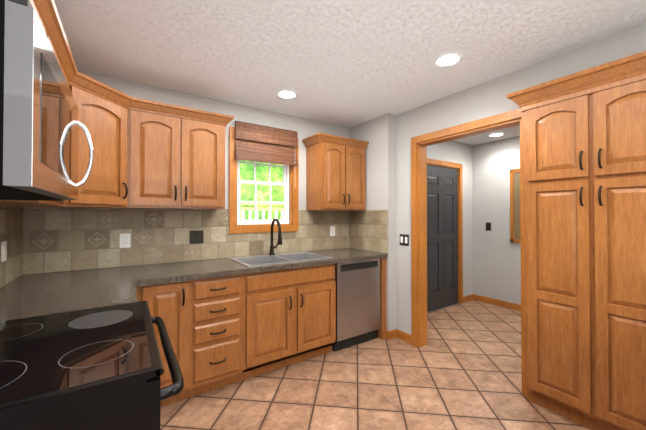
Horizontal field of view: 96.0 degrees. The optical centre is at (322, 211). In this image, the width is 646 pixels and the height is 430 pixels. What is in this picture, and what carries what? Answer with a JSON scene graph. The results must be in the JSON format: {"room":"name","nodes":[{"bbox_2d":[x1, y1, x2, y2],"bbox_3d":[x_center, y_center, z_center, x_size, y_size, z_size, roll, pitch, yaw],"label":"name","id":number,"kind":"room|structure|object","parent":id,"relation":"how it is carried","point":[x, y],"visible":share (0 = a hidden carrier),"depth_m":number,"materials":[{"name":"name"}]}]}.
{"room":"kitchen","nodes":[
{"label":"kitchen","id":0,"kind":"room"},
{"bbox_2d":[54,0,645,144],"bbox_3d":[1.426,-1.113,1.416,5.390,0.060,5.240,0,-1,-34],"label":"ceiling","id":1,"kind":"structure","parent":0,"point":[347,63],"depth_m":1.88,"materials":[{"name":"white paint"}]},
{"bbox_2d":[277,90,296,98],"bbox_3d":[-0.330,-1.066,2.654,0.180,0.007,0.180,0,-1,-34],"label":"recessed light","id":2,"kind":"object","parent":1,"relation":"in","point":[287,94],"visible":1,"depth_m":2.65,"materials":[{"name":"white plastic"}]},
{"bbox_2d":[434,53,461,66],"bbox_3d":[0.885,-1.072,2.063,0.180,0.007,0.180,0,-1,-34],"label":"recessed light","id":3,"kind":"object","parent":1,"relation":"in","point":[447,59],"visible":1,"depth_m":2.05,"materials":[{"name":"white plastic"}]},
{"bbox_2d":[489,133,503,136],"bbox_3d":[2.381,-1.052,3.993,0.180,0.007,0.180,0,-1,-34],"label":"recessed light","id":4,"kind":"object","parent":1,"relation":"in","point":[495,134],"visible":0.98,"depth_m":3.97,"materials":[{"name":"white plastic"}]},
{"bbox_2d":[78,23,645,334],"bbox_3d":[1.426,0.137,1.403,5.390,2.440,5.240,0,-1,-34],"label":"wall","id":5,"kind":"structure","parent":0,"point":[492,263],"depth_m":3.17,"materials":[{"name":"grey paint"}]},
{"bbox_2d":[1,241,6,261],"bbox_3d":[-1.869,0.235,1.708,0.011,0.116,0.072,0,-1,-34],"label":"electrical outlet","id":6,"kind":"object","parent":5,"relation":"attached to","point":[3,251],"visible":1,"depth_m":1.70,"materials":[{"name":"white plastic"}]},
{"bbox_2d":[0,206,27,287],"bbox_3d":[-1.534,0.194,1.193,0.010,0.480,1.950,0,-1,-34],"label":"backsplash","id":7,"kind":"structure","parent":5,"relation":"attached to","point":[13,220],"depth_m":1.86,"materials":[{"name":"tile"}]},
{"bbox_2d":[0,16,63,207],"bbox_3d":[-1.392,-0.434,1.274,0.324,0.798,0.357,0,-1,-34],"label":"upper cabinet","id":8,"kind":"object","parent":5,"relation":"attached to","point":[57,40],"depth_m":1.36,"materials":[{"name":"brown wood"}]},
{"bbox_2d":[32,0,51,47],"bbox_3d":[-1.169,-0.658,0.947,0.324,0.356,0.433,0,-1,-34],"label":"upper cabinet","id":9,"kind":"object","parent":5,"relation":"attached to","point":[43,10],"depth_m":1.16,"materials":[{"name":"brown wood"}]},
{"bbox_2d":[0,0,93,200],"bbox_3d":[-1.012,-0.262,0.856,0.487,0.426,0.752,0,-1,-34],"label":"microwave","id":10,"kind":"object","parent":9,"relation":"attached to","point":[40,123],"visible":1,"depth_m":0.67,"materials":[{"name":"silver metal"}]},
{"bbox_2d":[60,40,83,207],"bbox_3d":[-1.522,-0.431,1.509,0.372,0.798,0.407,0,-1,-34],"label":"upper cabinet","id":11,"kind":"object","parent":5,"relation":"attached to","point":[75,79],"depth_m":1.75,"materials":[{"name":"brown wood"}]},
{"bbox_2d":[84,74,131,208],"bbox_3d":[-1.682,-0.427,1.954,0.606,0.798,0.606,0,-1,-34],"label":"upper cabinet","id":12,"kind":"object","parent":5,"relation":"attached to","point":[107,110],"depth_m":1.95,"materials":[{"name":"brown wood"}]},
{"bbox_2d":[120,233,129,247],"bbox_3d":[-1.602,0.237,2.353,0.072,0.116,0.008,0,-1,-34],"label":"electrical outlet","id":13,"kind":"object","parent":5,"relation":"attached to","point":[124,240],"visible":1,"depth_m":2.35,"materials":[{"name":"white plastic"}]},
{"bbox_2d":[128,97,191,208],"bbox_3d":[-1.344,-0.423,2.324,0.463,0.798,0.371,0,-1,-34],"label":"upper cabinet","id":14,"kind":"object","parent":5,"relation":"attached to","point":[148,154],"depth_m":2.23,"materials":[{"name":"brown wood"}]},
{"bbox_2d":[24,208,347,274],"bbox_3d":[-0.883,0.212,2.852,2.948,0.480,0.010,0,-1,-34],"label":"backsplash","id":15,"kind":"structure","parent":5,"relation":"attached to","point":[44,240],"depth_m":2.45,"materials":[{"name":"tile"}]},
{"bbox_2d":[189,230,203,243],"bbox_3d":[-1.155,0.235,2.656,0.118,0.118,0.008,0,-1,-34],"label":"electrical outlet","id":16,"kind":"object","parent":5,"relation":"attached to","point":[196,237],"visible":1,"depth_m":2.65,"materials":[{"name":"grey plastic"}]},
{"bbox_2d":[192,108,227,208],"bbox_3d":[-1.097,-0.421,2.520,0.415,0.798,0.323,0,-1,-34],"label":"upper cabinet","id":17,"kind":"object","parent":5,"relation":"attached to","point":[208,128],"depth_m":2.42,"materials":[{"name":"brown wood"}]},
{"bbox_2d":[229,126,298,233],"bbox_3d":[-0.627,-0.303,3.091,0.765,1.045,0.130,0,-1,-34],"label":"window","id":18,"kind":"structure","parent":5,"relation":"in","point":[234,227],"depth_m":3.06,"materials":[{"name":"brown wood"}]},
{"bbox_2d":[240,161,283,219],"bbox_3d":[-0.647,-0.303,3.120,0.561,0.841,0.028,0,-1,-34],"label":"window panel","id":19,"kind":"object","parent":18,"relation":"attached to","point":[262,191],"visible":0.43,"depth_m":3.09,"materials":[{"name":"clear glass"}]},
{"bbox_2d":[235,121,297,190],"bbox_3d":[-0.571,-0.554,3.024,0.686,0.655,0.045,0,-1,-34],"label":"window blind","id":20,"kind":"object","parent":18,"relation":"attached to","point":[260,143],"visible":0.92,"depth_m":3.00,"materials":[{"name":"brown wood"}]},
{"bbox_2d":[330,226,334,235],"bbox_3d":[0.117,0.239,3.516,0.072,0.116,0.008,0,-1,-34],"label":"electrical outlet","id":21,"kind":"object","parent":5,"relation":"attached to","point":[332,230],"visible":1,"depth_m":3.51,"materials":[{"name":"white plastic"}]},
{"bbox_2d":[302,132,368,210],"bbox_3d":[0.147,-0.412,3.339,0.694,0.798,0.361,0,-1,-34],"label":"upper cabinet","id":22,"kind":"object","parent":5,"relation":"attached to","point":[335,174],"visible":1,"depth_m":3.21,"materials":[{"name":"brown wood"}]},
{"bbox_2d":[348,210,387,253],"bbox_3d":[0.527,0.220,3.390,0.010,0.475,0.620,0,-1,-34],"label":"backsplash","id":23,"kind":"structure","parent":5,"relation":"attached to","point":[367,229],"depth_m":3.38,"materials":[{"name":"tile"}]},
{"bbox_2d":[400,234,408,245],"bbox_3d":[0.865,0.304,3.104,0.011,0.118,0.118,0,-1,-34],"label":"light switch","id":24,"kind":"object","parent":5,"relation":"attached to","point":[404,239],"visible":1,"depth_m":3.10,"materials":[{"name":"grey plastic"}]},
{"bbox_2d":[427,165,457,311],"bbox_3d":[1.691,0.368,4.142,0.842,2.007,0.095,0,-1,-34],"label":"hall door","id":25,"kind":"structure","parent":5,"relation":"in","point":[442,236],"depth_m":4.16,"materials":[{"name":"grey wood"}]},
{"bbox_2d":[386,108,527,397],"bbox_3d":[1.499,0.286,1.293,5.150,2.138,4.740,0,-1,-34],"label":"trim","id":26,"kind":"structure","parent":5,"relation":"attached to","point":[420,161],"depth_m":2.96,"materials":[{"name":"brown wood"}]},
{"bbox_2d":[486,223,490,229],"bbox_3d":[2.501,0.228,4.398,0.011,0.118,0.075,0,-1,-34],"label":"light switch","id":27,"kind":"object","parent":5,"relation":"attached to","point":[488,226],"visible":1,"depth_m":4.39,"materials":[{"name":"grey plastic"}]},
{"bbox_2d":[510,168,520,242],"bbox_3d":[2.842,-0.082,3.884,0.024,1.030,0.620,0,-1,-34],"label":"framed picture","id":28,"kind":"object","parent":5,"relation":"attached to","point":[515,234],"visible":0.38,"depth_m":4.09,"materials":[{"name":"brown wood"}]},
{"bbox_2d":[160,300,590,429],"bbox_3d":[1.426,1.387,1.389,5.390,0.060,5.240,0,-1,-34],"label":"floor","id":29,"kind":"structure","parent":0,"point":[461,370],"depth_m":2.22,"materials":[{"name":"tile"}]},
{"bbox_2d":[0,301,183,429],"bbox_3d":[-0.902,0.809,0.923,0.751,1.085,0.750,0,-1,-34],"label":"range","id":30,"kind":"object","parent":29,"relation":"on","point":[99,368],"visible":1,"depth_m":0.79,"materials":[{"name":"black ceramic"}]},
{"bbox_2d":[156,280,195,406],"bbox_3d":[-1.229,0.926,2.233,0.291,0.879,0.628,0,-1,-34],"label":"base cabinet","id":31,"kind":"object","parent":29,"relation":"on","point":[173,301],"depth_m":2.02,"materials":[{"name":"brown wood"}]},
{"bbox_2d":[192,276,247,396],"bbox_3d":[-0.951,0.928,2.420,0.379,0.879,0.628,0,-1,-34],"label":"base cabinet","id":32,"kind":"object","parent":29,"relation":"on","point":[227,321],"depth_m":2.17,"materials":[{"name":"brown wood"}]},
{"bbox_2d":[0,280,139,320],"bbox_3d":[-1.314,0.457,1.441,0.652,0.040,0.550,0,-1,-34],"label":"countertop","id":33,"kind":"structure","parent":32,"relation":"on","point":[16,305],"depth_m":1.44,"materials":[{"name":"grey stone"}]},
{"bbox_2d":[0,248,387,295],"bbox_3d":[-0.701,0.469,2.581,2.944,0.040,0.652,0,-1,-34],"label":"countertop","id":34,"kind":"structure","parent":32,"relation":"on","point":[144,275],"depth_m":2.14,"materials":[{"name":"grey stone"}]},
{"bbox_2d":[269,218,281,254],"bbox_3d":[-0.452,0.258,2.920,0.115,0.374,0.244,0,-1,-34],"label":"faucet","id":35,"kind":"object","parent":34,"relation":"on","point":[273,247],"visible":1,"depth_m":2.95,"materials":[{"name":"brown metal"}]},
{"bbox_2d":[229,252,332,266],"bbox_3d":[-0.407,0.537,2.796,0.840,0.186,0.540,0,-1,-34],"label":"sink","id":36,"kind":"object","parent":34,"relation":"in","point":[255,260],"visible":0.25,"depth_m":2.87,"materials":[{"name":"silver metal"}]},
{"bbox_2d":[332,258,379,351],"bbox_3d":[0.215,0.936,3.202,0.582,0.868,0.588,0,-1,-34],"label":"dishwasher","id":37,"kind":"object","parent":29,"relation":"on","point":[357,302],"visible":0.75,"depth_m":2.95,"materials":[{"name":"silver metal"}]},
{"bbox_2d":[506,51,645,429],"bbox_3d":[1.868,0.256,1.923,0.683,2.213,0.906,0,-1,-34],"label":"pantry","id":38,"kind":"object","parent":29,"relation":"on","point":[584,184],"visible":1,"depth_m":1.78,"materials":[{"name":"brown wood"}]},
{"label":"outside","id":39,"kind":"structure","parent":0,"visible":0},
{"bbox_2d":[240,160,283,219],"bbox_3d":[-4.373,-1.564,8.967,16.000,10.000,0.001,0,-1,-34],"label":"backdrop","id":40,"kind":"structure","parent":39,"point":[247,170],"depth_m":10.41,"materials":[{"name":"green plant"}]},
{"bbox_2d":[240,202,283,219],"bbox_3d":[-2.188,0.332,5.717,6.000,0.940,3.600,0,-1,-34],"label":"rail","id":41,"kind":"object","parent":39,"point":[266,209],"depth_m":5.03,"materials":[{"name":"white wood"}]}
]}

